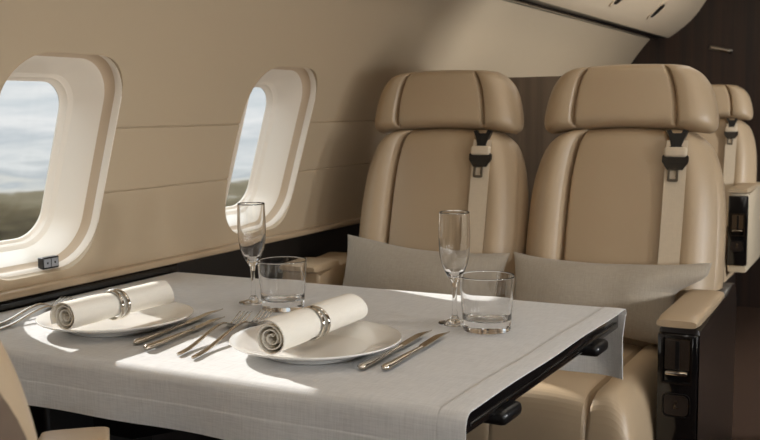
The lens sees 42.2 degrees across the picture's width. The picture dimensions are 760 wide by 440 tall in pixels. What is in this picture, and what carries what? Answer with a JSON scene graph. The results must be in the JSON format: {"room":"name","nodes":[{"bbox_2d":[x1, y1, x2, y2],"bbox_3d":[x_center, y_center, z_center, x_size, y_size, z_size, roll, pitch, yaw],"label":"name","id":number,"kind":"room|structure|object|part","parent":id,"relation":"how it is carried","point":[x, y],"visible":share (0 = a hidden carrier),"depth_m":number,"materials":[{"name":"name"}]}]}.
{"room":"aircraft cabin","nodes":[
{"label":"aircraft cabin","id":0,"kind":"room"},
{"bbox_2d":[153,223,359,439],"bbox_3d":[-0.651,0.486,2.118,0.045,0.725,7.820,3,7,28],"label":"wall","id":1,"kind":"structure","parent":0,"point":[233,263],"depth_m":2.68,"materials":[{"name":"brown wood"}]},
{"bbox_2d":[0,0,649,291],"bbox_3d":[-0.509,-0.227,1.959,0.345,0.717,7.820,3,7,28],"label":"wall","id":2,"kind":"structure","parent":0,"point":[189,70],"depth_m":2.36,"materials":[{"name":"beige plastic"}]},
{"bbox_2d":[38,255,58,269],"bbox_3d":[-0.675,0.086,2.007,0.016,0.024,0.043,2,7,28],"label":"switch","id":3,"kind":"object","parent":2,"relation":"attached to","point":[47,262],"visible":1,"depth_m":2.00,"materials":[{"name":"black plastic"}]},
{"bbox_2d":[0,52,121,277],"bbox_3d":[-0.687,-0.111,1.942,0.243,0.442,0.320,3,7,28],"label":"window","id":4,"kind":"structure","parent":2,"relation":"in","point":[88,88],"depth_m":2.05,"materials":[{"name":"beige plastic"}]},
{"bbox_3d":[-0.737,-0.110,1.968,0.130,0.359,0.255,3,7,28],"label":"frame","id":5,"kind":"part","parent":4,"relation":"part of","materials":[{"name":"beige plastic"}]},
{"bbox_2d":[0,263,177,312],"bbox_3d":[-1.475,0.333,0.486,0.036,0.032,4.215,3,7,28],"label":"trim","id":6,"kind":"structure","parent":2,"relation":"attached to","point":[26,301],"depth_m":2.06,"materials":[{"name":"black plastic"}]},
{"bbox_2d":[0,217,360,301],"bbox_3d":[-0.632,0.124,2.065,0.048,0.016,7.820,3,7,28],"label":"trim","id":7,"kind":"structure","parent":2,"relation":"attached to","point":[11,294],"depth_m":2.22,"materials":[{"name":"beige plastic"}]},
{"bbox_2d":[225,67,315,232],"bbox_3d":[-0.333,-0.189,2.610,0.243,0.442,0.320,3,7,28],"label":"window","id":8,"kind":"structure","parent":2,"relation":"in","point":[290,92],"depth_m":2.72,"materials":[{"name":"beige plastic"}]},
{"bbox_3d":[-0.384,-0.189,2.637,0.130,0.359,0.255,3,7,28],"label":"frame","id":9,"kind":"part","parent":8,"relation":"part of","materials":[{"name":"beige plastic"}]},
{"bbox_2d":[503,0,665,39],"bbox_3d":[-0.340,-0.593,1.827,0.127,0.054,7.820,3,7,28],"label":"trim","id":10,"kind":"structure","parent":2,"relation":"attached to","point":[531,1],"depth_m":4.00,"materials":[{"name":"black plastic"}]},
{"bbox_2d":[502,76,563,211],"bbox_3d":[0.495,0.118,3.192,0.930,1.152,0.050,3,7,28],"label":"wall","id":11,"kind":"structure","parent":0,"point":[534,139],"depth_m":3.12,"materials":[{"name":"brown wood"}]},
{"bbox_2d":[538,0,705,37],"bbox_3d":[0.606,-0.765,1.307,2.100,0.480,7.820,3,7,28],"label":"ceiling","id":12,"kind":"structure","parent":0,"point":[676,14],"depth_m":4.42,"materials":[{"name":"beige plastic"}]},
{"bbox_2d":[610,0,621,6],"bbox_3d":[0.965,-0.894,3.934,0.086,0.080,0.092,3,7,28],"label":"ceiling vent","id":13,"kind":"object","parent":12,"relation":"in","point":[613,3],"visible":1,"depth_m":3.94,"materials":[{"name":"beige plastic"}]},
{"bbox_2d":[647,1,667,19],"bbox_3d":[1.272,-0.962,4.514,0.086,0.080,0.092,3,7,28],"label":"ceiling vent","id":14,"kind":"object","parent":12,"relation":"in","point":[663,4],"visible":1,"depth_m":4.50,"materials":[{"name":"beige plastic"}]},
{"bbox_2d":[631,0,759,307],"bbox_3d":[2.441,-0.479,4.840,3.000,1.970,0.040,3,7,28],"label":"wall","id":15,"kind":"structure","parent":0,"point":[730,24],"depth_m":5.12,"materials":[{"name":"brown wood"}]},
{"bbox_2d":[709,45,732,53],"bbox_3d":[1.770,-0.886,5.114,0.121,0.051,0.016,3,7,28],"label":"grab rail","id":16,"kind":"object","parent":15,"relation":"attached to","point":[711,47],"visible":1,"depth_m":5.11,"materials":[{"name":"silver metal"}]},
{"bbox_2d":[731,306,759,439],"bbox_3d":[0.626,0.909,1.492,3.000,0.050,7.920,3,7,28],"label":"floor","id":17,"kind":"structure","parent":0,"point":[746,390],"depth_m":3.85,"materials":[{"name":"brown carpet"}]},
{"bbox_2d":[0,341,109,439],"bbox_3d":[-0.545,0.379,0.985,0.531,1.104,0.869,-2,6,-13],"label":"seat","id":18,"kind":"object","parent":17,"relation":"on","point":[16,421],"visible":1,"depth_m":0.72,"materials":[{"name":"beige leather"}]},
{"bbox_3d":[-0.512,0.259,0.765,0.496,0.560,0.152,-2,30,-13],"label":"backrest","id":19,"kind":"part","parent":18,"relation":"part of","materials":[{"name":"beige leather"}]},
{"bbox_2d":[28,315,617,439],"bbox_3d":[-0.173,0.519,1.800,1.063,0.678,0.695,3,7,28],"label":"dining table","id":20,"kind":"object","parent":17,"relation":"on","point":[502,408],"visible":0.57,"depth_m":1.68,"materials":[{"name":"black"}]},
{"bbox_2d":[0,272,626,439],"bbox_3d":[-0.175,0.245,1.768,1.055,0.133,0.749,3,7,28],"label":"tablecloth","id":21,"kind":"object","parent":20,"relation":"on","point":[225,392],"visible":0.66,"depth_m":1.47,"materials":[{"name":"white fabric"}]},
{"bbox_2d":[0,296,71,323],"bbox_3d":[-0.648,0.167,1.832,0.025,0.017,0.219,1,7,17],"label":"fork","id":22,"kind":"object","parent":21,"relation":"on","point":[38,304],"visible":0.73,"depth_m":1.81,"materials":[{"name":"silver metal"}]},
{"bbox_3d":[-0.659,0.171,1.796,0.011,0.017,0.145,1,7,17],"label":"handle","id":23,"kind":"part","parent":22,"relation":"part of","materials":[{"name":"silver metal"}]},
{"bbox_2d":[0,298,71,329],"bbox_3d":[-0.627,0.170,1.804,0.025,0.017,0.229,1,7,17],"label":"fork","id":24,"kind":"object","parent":21,"relation":"on","point":[43,307],"visible":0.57,"depth_m":1.76,"materials":[{"name":"silver metal"}]},
{"bbox_3d":[-0.638,0.174,1.767,0.011,0.017,0.152,1,7,17],"label":"handle","id":25,"kind":"part","parent":24,"relation":"part of","materials":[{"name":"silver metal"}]},
{"bbox_2d":[35,302,193,336],"bbox_3d":[-0.461,0.175,1.719,0.267,0.023,0.267,3,7,28],"label":"dinner plate","id":26,"kind":"object","parent":21,"relation":"on","point":[154,318],"visible":0.68,"depth_m":1.70,"materials":[{"name":"white ceramic"}]},
{"bbox_2d":[50,280,173,329],"bbox_3d":[-0.449,0.141,1.690,0.055,0.045,0.255,3,7,29],"label":"rolled napkin","id":27,"kind":"object","parent":26,"relation":"on","point":[79,312],"visible":0.96,"depth_m":1.64,"materials":[{"name":"white fabric"}]},
{"bbox_2d":[105,289,130,320],"bbox_3d":[-0.452,0.144,1.677,0.057,0.054,0.021,3,7,29],"label":"napkin ring","id":28,"kind":"object","parent":27,"relation":"attached to","point":[116,291],"visible":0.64,"depth_m":1.67,"materials":[{"name":"silver metal"}]},
{"bbox_2d":[133,308,222,344],"bbox_3d":[-0.346,0.182,1.701,0.015,0.010,0.272,2,7,21],"label":"table knife","id":29,"kind":"object","parent":21,"relation":"on","point":[150,336],"visible":1,"depth_m":1.66,"materials":[{"name":"silver metal"}]},
{"bbox_3d":[-0.366,0.188,1.645,0.013,0.010,0.152,2,7,21],"label":"handle","id":30,"kind":"part","parent":29,"relation":"part of","materials":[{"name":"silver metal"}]},
{"bbox_3d":[-0.320,0.172,1.770,0.014,0.005,0.122,2,7,21],"label":"blade","id":31,"kind":"part","parent":29,"relation":"part of","materials":[{"name":"silver metal"}]},
{"bbox_2d":[144,316,224,349],"bbox_3d":[-0.325,0.188,1.647,0.015,0.010,0.237,2,7,21],"label":"table knife","id":32,"kind":"object","parent":21,"relation":"on","point":[149,346],"visible":1,"depth_m":1.61,"materials":[{"name":"silver metal"}]},
{"bbox_3d":[-0.342,0.193,1.598,0.013,0.010,0.133,2,7,21],"label":"handle","id":33,"kind":"part","parent":32,"relation":"part of","materials":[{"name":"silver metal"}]},
{"bbox_3d":[-0.302,0.179,1.707,0.014,0.005,0.108,2,7,21],"label":"blade","id":34,"kind":"part","parent":32,"relation":"part of","materials":[{"name":"silver metal"}]},
{"bbox_2d":[176,311,251,355],"bbox_3d":[-0.275,0.184,1.637,0.025,0.017,0.278,1,7,14],"label":"fork","id":35,"kind":"object","parent":21,"relation":"on","point":[208,332],"visible":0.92,"depth_m":1.60,"materials":[{"name":"silver metal"}]},
{"bbox_3d":[-0.286,0.189,1.592,0.011,0.017,0.184,1,7,14],"label":"handle","id":36,"kind":"part","parent":35,"relation":"part of","materials":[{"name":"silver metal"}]},
{"bbox_2d":[191,309,274,358],"bbox_3d":[-0.243,0.184,1.635,0.025,0.017,0.320,1,7,15],"label":"fork","id":37,"kind":"object","parent":21,"relation":"on","point":[227,332],"visible":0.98,"depth_m":1.60,"materials":[{"name":"silver metal"}]},
{"bbox_3d":[-0.256,0.190,1.583,0.011,0.017,0.212,1,7,15],"label":"handle","id":38,"kind":"part","parent":37,"relation":"part of","materials":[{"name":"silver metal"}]},
{"bbox_2d":[237,202,265,304],"bbox_3d":[-0.248,0.065,1.913,0.057,0.195,0.057,1,6,14],"label":"champagne flute","id":39,"kind":"object","parent":21,"relation":"on","point":[251,221],"visible":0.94,"depth_m":1.89,"materials":[{"name":"clear glass"}]},
{"bbox_2d":[257,256,306,312],"bbox_3d":[-0.184,0.121,1.855,0.093,0.094,0.093,3,7,28],"label":"tumbler","id":40,"kind":"object","parent":21,"relation":"on","point":[282,279],"visible":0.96,"depth_m":1.82,"materials":[{"name":"clear glass"}]},
{"bbox_2d":[229,320,401,363],"bbox_3d":[-0.099,0.192,1.527,0.267,0.023,0.267,3,7,28],"label":"dinner plate","id":41,"kind":"object","parent":21,"relation":"on","point":[357,339],"visible":0.75,"depth_m":1.52,"materials":[{"name":"white ceramic"}]},
{"bbox_2d":[257,293,367,353],"bbox_3d":[-0.098,0.155,1.520,0.048,0.051,0.255,3,7,28],"label":"rolled napkin","id":42,"kind":"object","parent":41,"relation":"on","point":[290,329],"visible":0.95,"depth_m":1.46,"materials":[{"name":"white fabric"}]},
{"bbox_2d":[301,305,330,340],"bbox_3d":[-0.105,0.159,1.511,0.057,0.054,0.021,3,7,28],"label":"napkin ring","id":43,"kind":"object","parent":42,"relation":"attached to","point":[316,309],"visible":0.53,"depth_m":1.50,"materials":[{"name":"silver metal"}]},
{"bbox_2d":[357,330,431,369],"bbox_3d":[0.025,0.198,1.518,0.015,0.010,0.252,2,7,26],"label":"table knife","id":44,"kind":"object","parent":21,"relation":"on","point":[365,364],"visible":1,"depth_m":1.48,"materials":[{"name":"silver metal"}]},
{"bbox_3d":[0.002,0.203,1.468,0.013,0.010,0.141,2,7,26],"label":"handle","id":45,"kind":"part","parent":44,"relation":"part of","materials":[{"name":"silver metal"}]},
{"bbox_3d":[0.055,0.189,1.579,0.014,0.005,0.114,2,7,26],"label":"blade","id":46,"kind":"part","parent":44,"relation":"part of","materials":[{"name":"silver metal"}]},
{"bbox_2d":[381,331,449,369],"bbox_3d":[0.056,0.198,1.510,0.015,0.010,0.243,2,7,25],"label":"table knife","id":47,"kind":"object","parent":21,"relation":"on","point":[386,366],"visible":1,"depth_m":1.48,"materials":[{"name":"silver metal"}]},
{"bbox_3d":[0.034,0.204,1.461,0.013,0.010,0.136,2,7,26],"label":"handle","id":48,"kind":"part","parent":47,"relation":"part of","materials":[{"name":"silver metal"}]},
{"bbox_3d":[0.085,0.190,1.569,0.014,0.005,0.110,2,7,26],"label":"blade","id":49,"kind":"part","parent":47,"relation":"part of","materials":[{"name":"silver metal"}]},
{"bbox_2d":[438,210,469,326],"bbox_3d":[0.129,0.083,1.705,0.057,0.195,0.057,2,7,19],"label":"champagne flute","id":50,"kind":"object","parent":21,"relation":"on","point":[454,225],"visible":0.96,"depth_m":1.68,"materials":[{"name":"clear glass"}]},
{"bbox_2d":[459,271,514,334],"bbox_3d":[0.180,0.139,1.656,0.093,0.094,0.093,3,7,28],"label":"tumbler","id":51,"kind":"object","parent":21,"relation":"on","point":[486,296],"visible":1,"depth_m":1.62,"materials":[{"name":"clear glass"}]},
{"bbox_2d":[305,70,528,299],"bbox_3d":[0.003,0.181,2.551,0.629,1.140,0.732,3,7,28],"label":"seat","id":52,"kind":"object","parent":17,"relation":"on","point":[446,147],"visible":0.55,"depth_m":2.65,"materials":[{"name":"beige leather"}]},
{"bbox_2d":[343,235,509,294],"bbox_3d":[0.098,0.166,2.567,0.478,0.229,0.104,3,7,30],"label":"lumbar pillow","id":53,"kind":"object","parent":52,"relation":"on","point":[369,263],"visible":0.48,"depth_m":2.55,"materials":[{"name":"grey fabric"}]},
{"bbox_3d":[0.159,0.024,2.693,0.496,0.560,0.152,3,-5,28],"label":"backrest","id":54,"kind":"part","parent":52,"relation":"part of","materials":[{"name":"beige leather"}]},
{"bbox_3d":[0.265,-0.158,2.587,0.062,0.037,0.016,3,-5,28],"label":"belt plate","id":55,"kind":"part","parent":52,"relation":"part of","materials":[{"name":"black"}]},
{"bbox_2d":[466,64,736,439],"bbox_3d":[0.504,0.206,2.272,0.514,1.140,0.762,3,7,28],"label":"seat","id":56,"kind":"object","parent":17,"relation":"on","point":[629,179],"visible":0.73,"depth_m":2.36,"materials":[{"name":"beige leather"}]},
{"bbox_2d":[466,343,657,439],"bbox_3d":[0.439,0.415,2.216,0.400,0.212,0.560,3,7,28],"label":"seat cushion","id":57,"kind":"object","parent":56,"relation":"on","point":[566,405],"depth_m":1.98,"materials":[{"name":"beige leather"}]},
{"bbox_2d":[514,252,711,344],"bbox_3d":[0.534,0.191,2.345,0.482,0.200,0.109,2,7,24],"label":"lumbar pillow","id":58,"kind":"object","parent":56,"relation":"on","point":[645,292],"visible":0.61,"depth_m":2.30,"materials":[{"name":"grey fabric"}]},
{"bbox_3d":[0.601,0.044,2.462,0.496,0.560,0.152,3,-5,28],"label":"backrest","id":59,"kind":"part","parent":56,"relation":"part of","materials":[{"name":"beige leather"}]},
{"bbox_3d":[0.708,-0.137,2.355,0.062,0.037,0.016,3,-5,28],"label":"belt plate","id":60,"kind":"part","parent":56,"relation":"part of","materials":[{"name":"black"}]},
{"bbox_3d":[0.604,0.378,2.009,0.056,0.050,0.005,3,7,28],"label":"button frame","id":61,"kind":"part","parent":56,"relation":"part of","materials":[{"name":"black plastic"}]},
{"bbox_3d":[0.601,0.311,1.996,0.045,0.008,0.012,3,7,28],"label":"slider lever","id":62,"kind":"part","parent":56,"relation":"part of","materials":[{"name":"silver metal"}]},
{"bbox_3d":[0.602,0.284,1.997,0.062,0.100,0.008,3,7,28],"label":"panel frame","id":63,"kind":"part","parent":56,"relation":"part of","materials":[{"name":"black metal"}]},
{"bbox_3d":[0.603,0.273,1.997,0.050,0.064,0.004,3,7,28],"label":"slider plate","id":64,"kind":"part","parent":56,"relation":"part of","materials":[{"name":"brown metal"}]},
{"bbox_3d":[0.610,0.346,2.017,0.080,0.234,0.026,3,7,28],"label":"control panel","id":65,"kind":"part","parent":56,"relation":"part of","materials":[{"name":"black plastic"}]},
{"bbox_2d":[694,84,759,282],"bbox_3d":[1.468,-0.061,4.580,0.518,1.140,0.712,3,7,28],"label":"seat","id":66,"kind":"object","parent":17,"relation":"on","point":[733,142],"visible":0.28,"depth_m":4.62,"materials":[{"name":"beige leather"}]},
{"bbox_3d":[1.551,-0.220,4.749,0.496,0.560,0.152,3,-5,28],"label":"backrest","id":67,"kind":"part","parent":66,"relation":"part of","materials":[{"name":"beige leather"}]},
{"bbox_2d":[724,227,733,281],"bbox_3d":[1.412,0.146,4.547,0.400,0.212,0.560,3,7,28],"label":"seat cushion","id":68,"kind":"object","parent":66,"relation":"on","point":[727,269],"depth_m":4.32,"materials":[{"name":"beige leather"}]},
{"bbox_3d":[1.657,-0.401,4.642,0.062,0.037,0.016,3,-5,28],"label":"belt plate","id":69,"kind":"part","parent":66,"relation":"part of","materials":[{"name":"black plastic"}]},
{"bbox_3d":[1.556,0.009,4.282,0.050,0.064,0.004,3,7,28],"label":"slider plate","id":70,"kind":"part","parent":66,"relation":"part of","materials":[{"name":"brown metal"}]},
{"bbox_3d":[1.556,0.020,4.282,0.062,0.100,0.008,3,7,28],"label":"panel frame","id":71,"kind":"part","parent":66,"relation":"part of","materials":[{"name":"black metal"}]},
{"bbox_3d":[1.563,0.046,4.298,0.080,0.306,0.026,3,7,28],"label":"control panel","id":72,"kind":"part","parent":66,"relation":"part of","materials":[{"name":"black plastic"}]}
]}

